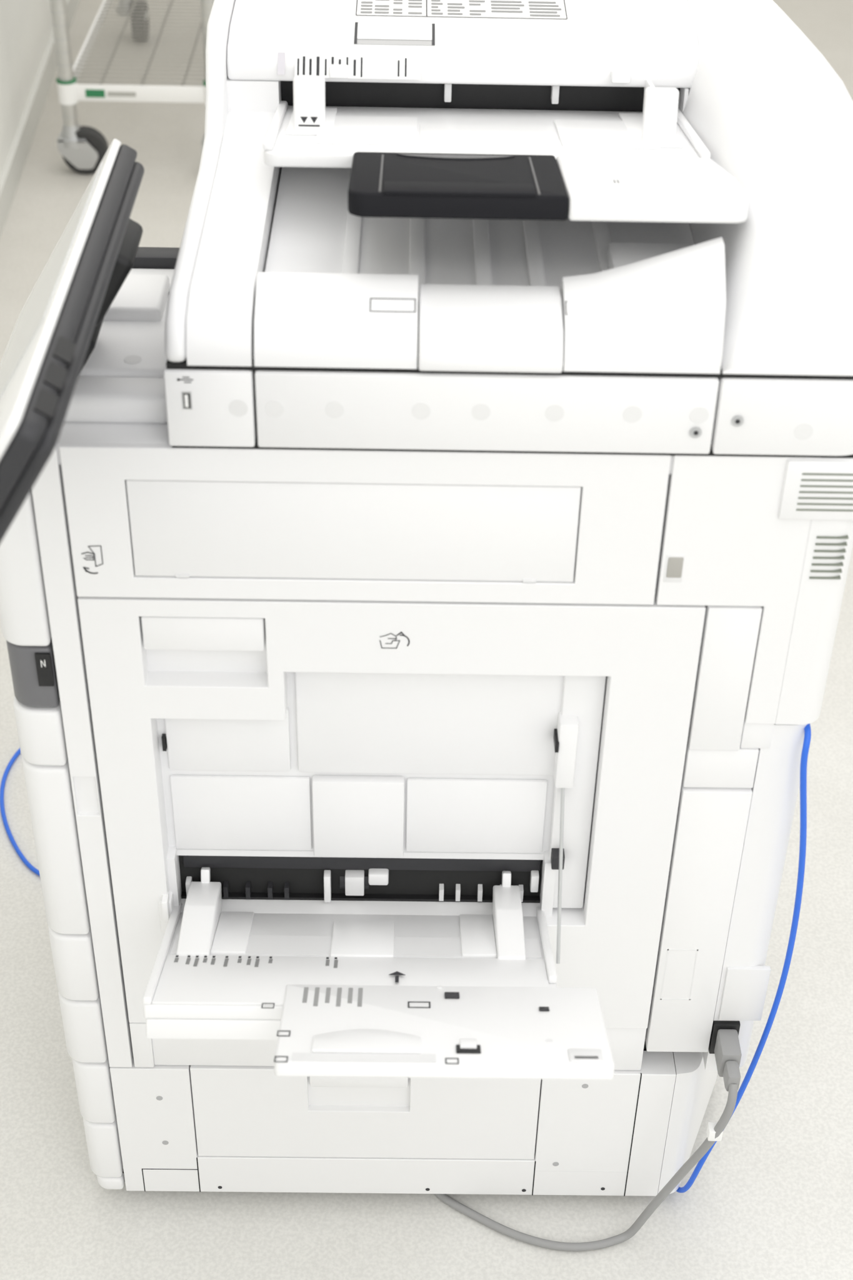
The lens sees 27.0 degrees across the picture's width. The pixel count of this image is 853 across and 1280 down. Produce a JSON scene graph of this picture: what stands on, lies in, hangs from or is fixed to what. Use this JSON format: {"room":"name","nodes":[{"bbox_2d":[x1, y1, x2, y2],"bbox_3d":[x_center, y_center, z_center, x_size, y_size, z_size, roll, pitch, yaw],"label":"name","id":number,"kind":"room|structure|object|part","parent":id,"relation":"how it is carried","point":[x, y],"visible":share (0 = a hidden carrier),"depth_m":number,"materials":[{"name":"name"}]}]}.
{"room":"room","nodes":[
{"label":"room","id":0,"kind":"room"},
{"bbox_2d":[0,0,53,178],"bbox_3d":[-0.835,-0.833,1.276,0.120,2.920,9.618,-1,37,-3],"label":"wall","id":1,"kind":"structure","parent":0,"point":[26,26],"depth_m":4.03,"materials":[{"name":"white paint"}]},
{"bbox_2d":[0,0,79,238],"bbox_3d":[-0.796,0.308,2.132,0.012,0.070,9.612,-1,37,-3],"label":"baseboard","id":2,"kind":"structure","parent":1,"relation":"attached to","point":[14,165],"depth_m":4.10,"materials":[{"name":"white paint"}]},
{"bbox_2d":[0,0,852,1279],"bbox_3d":[0.712,0.397,2.202,4.400,0.100,9.600,1,37,-1],"label":"floor","id":3,"kind":"structure","parent":0,"point":[772,1199],"depth_m":1.92,"materials":[{"name":"concrete"}]},
{"bbox_2d":[0,748,39,876],"bbox_3d":[-0.458,0.217,2.317,0.196,0.006,0.379,-4,37,-7],"label":"cable","id":4,"kind":"object","parent":3,"relation":"on","point":[27,864],"visible":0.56,"depth_m":2.29,"materials":[{"name":"blue plastic"}]},
{"bbox_2d":[50,0,214,174],"bbox_3d":[-0.592,-2.066,3.828,0.426,1.840,0.982,1,37,-1],"label":"wire shelving unit","id":5,"kind":"object","parent":3,"relation":"on","point":[82,149],"visible":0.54,"depth_m":3.96,"materials":[{"name":"metal"}]},
{"bbox_3d":[-0.773,-1.834,3.425,0.032,1.735,0.033,1,37,-1],"label":"shelving post","id":6,"kind":"part","parent":5,"relation":"part of","materials":[{"name":"metal"}]},
{"bbox_3d":[-0.789,-1.133,3.952,0.045,0.030,0.046,1,37,-1],"label":"shelving caster stem","id":7,"kind":"part","parent":5,"relation":"part of","materials":[{"name":"silver metal"}]},
{"bbox_3d":[-0.791,-1.685,4.688,0.045,0.030,0.046,1,37,-1],"label":"shelving caster stem","id":8,"kind":"part","parent":5,"relation":"part of","materials":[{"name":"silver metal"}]},
{"bbox_3d":[-0.453,-1.830,3.429,0.032,1.735,0.033,1,37,-1],"label":"shelving post","id":9,"kind":"part","parent":5,"relation":"part of","materials":[{"name":"metal"}]},
{"bbox_2d":[0,0,852,1196],"bbox_3d":[-0.006,0.072,1.614,0.673,1.098,0.792,1,37,-1],"label":"multifunction copier","id":10,"kind":"object","parent":3,"relation":"on","point":[424,565],"visible":1,"depth_m":1.42,"materials":[{"name":"white plastic"}]},
{"bbox_2d":[6,636,59,707],"bbox_3d":[-0.318,-0.018,1.494,0.039,0.062,0.171,1,37,-1],"label":"card reader","id":11,"kind":"object","parent":10,"relation":"attached to","point":[34,662],"depth_m":1.42,"materials":[{"name":"plastic"}]},
{"bbox_3d":[-0.326,0.153,1.829,0.041,0.085,0.500,1,37,-1],"label":"paper drawer","id":12,"kind":"part","parent":10,"relation":"part of","materials":[{"name":"white plastic"}]},
{"bbox_3d":[-0.328,0.224,1.882,0.041,0.085,0.500,1,37,-1],"label":"paper drawer","id":13,"kind":"part","parent":10,"relation":"part of","materials":[{"name":"white plastic"}]},
{"bbox_3d":[-0.327,0.296,1.936,0.037,0.087,0.500,1,37,-1],"label":"paper drawer","id":14,"kind":"part","parent":10,"relation":"part of","materials":[{"name":"white plastic"}]},
{"bbox_3d":[-0.328,0.366,1.990,0.035,0.084,0.500,1,37,-1],"label":"paper drawer","id":15,"kind":"part","parent":10,"relation":"part of","materials":[{"name":"white plastic"}]},
{"bbox_3d":[-0.244,-0.180,1.329,0.111,0.024,0.038,1,37,-1],"label":"control panel arm","id":16,"kind":"part","parent":10,"relation":"part of","materials":[{"name":"white plastic"}]},
{"bbox_2d":[181,391,192,409],"bbox_3d":[-0.171,-0.172,1.271,0.007,0.014,0.005,1,37,-1],"label":"socket","id":17,"kind":"object","parent":10,"relation":"attached to","point":[186,397],"depth_m":1.27,"materials":[{"name":"white plastic"}]},
{"bbox_3d":[-0.176,-0.394,1.419,0.016,0.125,0.500,1,37,-1],"label":"feeder rail","id":18,"kind":"part","parent":10,"relation":"part of","materials":[{"name":"white plastic"}]},
{"bbox_3d":[-0.146,-0.322,1.385,0.046,0.051,0.358,1,37,-1],"label":"feeder rail","id":19,"kind":"part","parent":10,"relation":"part of","materials":[{"name":"white plastic"}]},
{"bbox_3d":[-0.122,-0.419,1.443,0.008,0.036,0.178,1,37,-1],"label":"document tray rail","id":20,"kind":"part","parent":10,"relation":"part of","materials":[{"name":"white plastic"}]},
{"bbox_3d":[-0.094,-0.414,1.418,0.019,0.014,0.003,1,37,-1],"label":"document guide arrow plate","id":21,"kind":"part","parent":10,"relation":"part of","materials":[{"name":"white plastic"}]},
{"bbox_3d":[-0.093,-0.427,1.419,0.025,0.044,0.019,1,37,-1],"label":"document guide post","id":22,"kind":"part","parent":10,"relation":"part of","materials":[{"name":"white plastic"}]},
{"bbox_3d":[-0.089,0.222,1.603,0.006,0.032,0.010,1,37,-1],"label":"feed roller post","id":23,"kind":"part","parent":10,"relation":"part of","materials":[{"name":"white plastic"}]},
{"bbox_2d":[143,912,557,1019],"bbox_3d":[-0.060,0.274,1.517,0.334,0.090,0.191,1,37,-1],"label":"tray","id":24,"kind":"object","parent":10,"relation":"on","point":[207,965],"depth_m":1.49,"materials":[{"name":"white plastic"}]},
{"bbox_2d":[342,209,362,273],"bbox_3d":[-0.057,-0.340,1.420,0.012,0.005,0.285,1,37,-1],"label":"rib","id":25,"kind":"object","parent":10,"relation":"on","point":[352,224],"depth_m":1.37,"materials":[{"name":"white plastic"}]},
{"bbox_3d":[-0.060,-0.552,1.544,0.001,0.003,0.051,1,37,-1],"label":"feeder warning frame","id":26,"kind":"part","parent":10,"relation":"part of","materials":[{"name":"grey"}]},
{"bbox_2d":[409,218,424,296],"bbox_3d":[-0.007,-0.339,1.420,0.012,0.005,0.285,1,37,-1],"label":"rib","id":27,"kind":"object","parent":10,"relation":"on","point":[417,225],"depth_m":1.37,"materials":[{"name":"white plastic"}]},
{"bbox_3d":[-0.006,0.291,1.408,0.018,0.001,0.001,1,37,-1],"label":"bypass icon frame","id":28,"kind":"part","parent":10,"relation":"part of","materials":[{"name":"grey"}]},
{"bbox_3d":[-0.006,0.289,1.418,0.018,0.001,0.001,1,37,-1],"label":"bypass icon frame","id":29,"kind":"part","parent":10,"relation":"part of","materials":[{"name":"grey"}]},
{"bbox_3d":[0.000,-0.552,1.544,0.001,0.003,0.051,1,37,-1],"label":"feeder warning frame","id":30,"kind":"part","parent":10,"relation":"part of","materials":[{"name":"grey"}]},
{"bbox_3d":[0.030,-0.535,1.526,0.182,0.001,0.001,1,37,-1],"label":"feeder warning frame","id":31,"kind":"part","parent":10,"relation":"part of","materials":[{"name":"grey plastic"}]},
{"bbox_2d":[265,166,694,326],"bbox_3d":[0.044,-0.330,1.429,0.332,0.019,0.306,1,37,-1],"label":"tray","id":32,"kind":"object","parent":10,"relation":"on","point":[310,228],"depth_m":1.39,"materials":[{"name":"white plastic"}]},
{"bbox_2d":[263,105,701,168],"bbox_3d":[0.046,-0.410,1.452,0.344,0.044,0.196,1,37,-1],"label":"document tray","id":33,"kind":"object","parent":10,"relation":"on","point":[301,136],"depth_m":1.42,"materials":[{"name":"white plastic"}]},
{"bbox_2d":[472,218,546,285],"bbox_3d":[0.063,-0.338,1.421,0.052,0.005,0.285,1,37,-1],"label":"tray","id":34,"kind":"object","parent":10,"relation":"on","point":[505,252],"depth_m":1.37,"materials":[{"name":"white plastic"}]},
{"bbox_3d":[0.121,-0.550,1.546,0.001,0.003,0.051,1,37,-1],"label":"feeder warning frame","id":35,"kind":"part","parent":10,"relation":"part of","materials":[{"name":"grey plastic"}]},
{"bbox_2d":[433,1029,741,1251],"bbox_3d":[0.107,0.456,1.785,0.402,0.282,0.146,22,42,26],"label":"power cable","id":36,"kind":"object","parent":10,"relation":"attached to","point":[727,1051],"visible":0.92,"depth_m":1.73,"materials":[{"name":"grey plastic"}]},
{"bbox_2d":[591,221,693,271],"bbox_3d":[0.167,-0.343,1.418,0.070,0.021,0.285,1,37,-1],"label":"tray","id":37,"kind":"object","parent":10,"relation":"on","point":[615,244],"depth_m":1.39,"materials":[{"name":"white plastic"}]},
{"bbox_3d":[0.184,-0.412,1.401,0.026,0.044,0.019,1,37,-1],"label":"document guide post","id":38,"kind":"part","parent":10,"relation":"part of","materials":[{"name":"white plastic"}]},
{"bbox_3d":[0.214,-0.413,1.445,0.007,0.038,0.184,1,37,-1],"label":"document tray rail","id":39,"kind":"part","parent":10,"relation":"part of","materials":[{"name":"white plastic"}]},
{"bbox_2d":[708,1020,740,1053],"bbox_3d":[0.283,0.375,1.692,0.025,0.042,0.013,1,37,-1],"label":"socket","id":40,"kind":"object","parent":10,"relation":"attached to","point":[714,1025],"depth_m":1.68,"materials":[{"name":"black plastic"}]},
{"bbox_2d":[676,723,811,1193],"bbox_3d":[0.254,0.280,1.722,0.051,0.645,0.234,-17,41,-23],"label":"cable","id":41,"kind":"object","parent":10,"relation":"attached to","point":[807,729],"visible":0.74,"depth_m":1.59,"materials":[{"name":"blue plastic"}]},
{"bbox_3d":[0.296,0.329,1.654,0.040,0.070,0.006,1,37,-1],"label":"connector plate","id":42,"kind":"part","parent":10,"relation":"part of","materials":[{"name":"white plastic"}]},
{"bbox_2d":[778,458,852,579],"bbox_3d":[0.295,-0.092,1.338,0.064,0.106,0.015,1,37,-1],"label":"vent","id":43,"kind":"object","parent":10,"relation":"attached to","point":[815,495],"depth_m":1.33,"materials":[{"name":"grey plastic"}]}
]}

